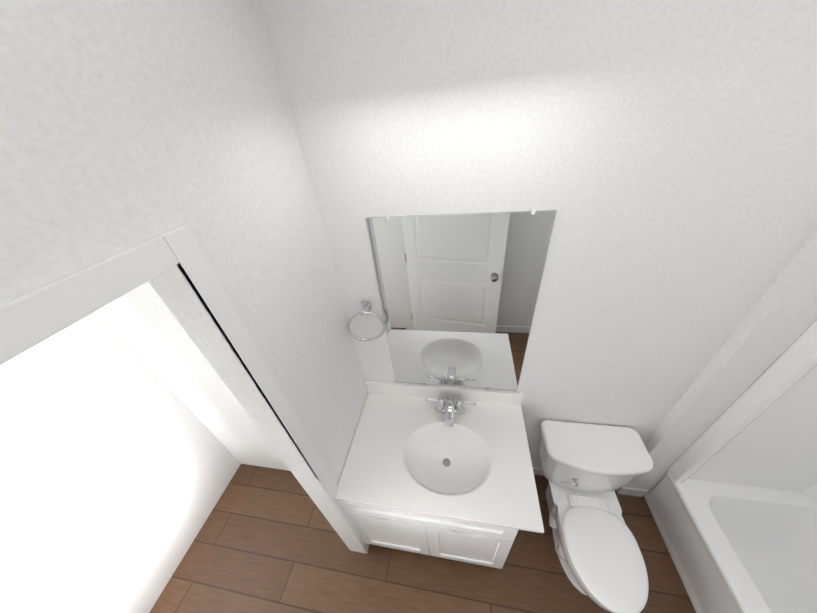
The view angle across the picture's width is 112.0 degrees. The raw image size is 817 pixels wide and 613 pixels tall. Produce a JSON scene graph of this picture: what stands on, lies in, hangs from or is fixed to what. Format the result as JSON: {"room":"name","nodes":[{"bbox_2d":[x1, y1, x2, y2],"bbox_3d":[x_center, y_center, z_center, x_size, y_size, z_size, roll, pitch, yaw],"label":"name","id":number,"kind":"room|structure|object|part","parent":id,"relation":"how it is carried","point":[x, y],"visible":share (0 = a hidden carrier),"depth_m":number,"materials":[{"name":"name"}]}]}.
{"room":"bathroom","nodes":[
{"label":"bathroom","id":0,"kind":"room"},
{"bbox_2d":[0,311,240,612],"bbox_3d":[-1.658,0.538,1.039,0.100,2.740,1.780,1,37,11],"label":"wall","id":1,"kind":"structure","parent":0,"point":[120,463],"depth_m":1.36,"materials":[{"name":"paint"}]},
{"bbox_2d":[0,0,367,552],"bbox_3d":[-0.475,0.549,0.837,0.100,2.740,1.530,1,37,11],"label":"wall","id":2,"kind":"structure","parent":0,"point":[181,109],"depth_m":0.58,"materials":[{"name":"paint"}]},
{"bbox_2d":[0,225,368,553],"bbox_3d":[-0.439,0.985,0.771,0.014,2.107,1.020,1,37,11],"label":"door frame","id":3,"kind":"structure","parent":2,"relation":"attached to","point":[33,318],"depth_m":0.50,"materials":[{"name":"white paint"}]},
{"bbox_2d":[96,281,289,470],"bbox_3d":[-0.967,0.182,1.421,1.100,2.740,0.100,1,37,11],"label":"wall","id":4,"kind":"structure","parent":0,"point":[143,323],"depth_m":1.55,"materials":[{"name":"paint"}]},
{"bbox_2d":[149,464,695,612],"bbox_3d":[0.414,1.725,1.503,3.850,0.100,1.780,1,37,11],"label":"floor","id":5,"kind":"structure","parent":0,"point":[268,540],"depth_m":1.67,"materials":[{"name":"brown wood"}]},
{"bbox_2d":[336,380,543,568],"bbox_3d":[0.181,1.013,1.637,0.907,0.935,0.598,1,37,11],"label":"bathroom vanity","id":6,"kind":"object","parent":5,"relation":"on","point":[446,472],"visible":1,"depth_m":1.42,"materials":[{"name":"white paint"}]},
{"bbox_2d":[424,396,476,426],"bbox_3d":[0.228,0.581,1.519,0.283,0.089,0.163,1,37,11],"label":"faucet","id":7,"kind":"object","parent":6,"relation":"on","point":[449,412],"depth_m":1.53,"materials":[{"name":"silver metal"}]},
{"bbox_2d":[539,420,653,612],"bbox_3d":[0.996,1.160,1.499,0.500,0.707,0.718,1,37,11],"label":"toilet","id":8,"kind":"object","parent":5,"relation":"on","point":[588,470],"visible":1,"depth_m":1.44,"materials":[{"name":"white ceramic"}]},
{"bbox_3d":[1.015,0.881,1.571,0.500,0.346,0.268,1,37,11],"label":"tank","id":9,"kind":"part","parent":8,"relation":"part of","materials":[{"name":"white ceramic"}]},
{"bbox_3d":[0.972,1.213,1.382,0.342,0.040,0.462,1,37,11],"label":"seat","id":10,"kind":"part","parent":8,"relation":"part of","materials":[{"name":"white plastic"}]},
{"bbox_2d":[644,471,816,612],"bbox_3d":[1.806,1.580,1.075,0.758,0.376,1.521,1,37,11],"label":"bathtub","id":11,"kind":"object","parent":5,"relation":"on","point":[734,548],"visible":0.88,"depth_m":1.48,"materials":[{"name":"white ceramic"}]},
{"bbox_2d":[259,0,816,467],"bbox_3d":[0.463,0.084,1.328,1.740,2.740,0.100,1,37,11],"label":"wall","id":12,"kind":"structure","parent":0,"point":[659,156],"depth_m":0.85,"materials":[{"name":"paint"}]},
{"bbox_2d":[347,301,385,341],"bbox_3d":[-0.202,0.082,1.341,0.180,0.206,0.088,1,37,11],"label":"towel ring","id":13,"kind":"object","parent":12,"relation":"attached to","point":[366,305],"visible":1,"depth_m":1.32,"materials":[{"name":"silver metal"}]},
{"bbox_2d":[365,208,556,390],"bbox_3d":[0.214,0.059,1.289,0.686,1.001,0.009,1,37,11],"label":"mirror","id":14,"kind":"object","parent":12,"relation":"attached to","point":[458,293],"visible":1,"depth_m":1.19,"materials":[{"name":"grey mirror"}]},
{"bbox_2d":[616,228,816,494],"bbox_3d":[1.809,0.130,1.052,1.010,2.740,0.155,1,37,11],"label":"wall","id":15,"kind":"structure","parent":0,"point":[778,321],"depth_m":1.12,"materials":[{"name":"paint"}]},
{"bbox_2d":[533,467,647,496],"bbox_3d":[0.572,1.652,1.416,1.787,0.090,1.579,1,37,11],"label":"baseboard","id":16,"kind":"structure","parent":15,"relation":"attached to","point":[625,490],"depth_m":1.84,"materials":[{"name":"white paint"}]},
{"bbox_3d":[2.112,0.666,0.264,0.100,2.740,1.625,1,37,11],"label":"wall","id":17,"kind":"structure","parent":0,"visible":0},
{"bbox_2d":[668,320,816,500],"bbox_3d":[1.722,0.848,0.544,0.758,1.437,1.521,1,37,11],"label":"shower surround","id":18,"kind":"object","parent":17,"relation":"attached to","point":[761,431],"visible":1,"depth_m":1.29,"materials":[{"name":"white plastic"}]}
]}

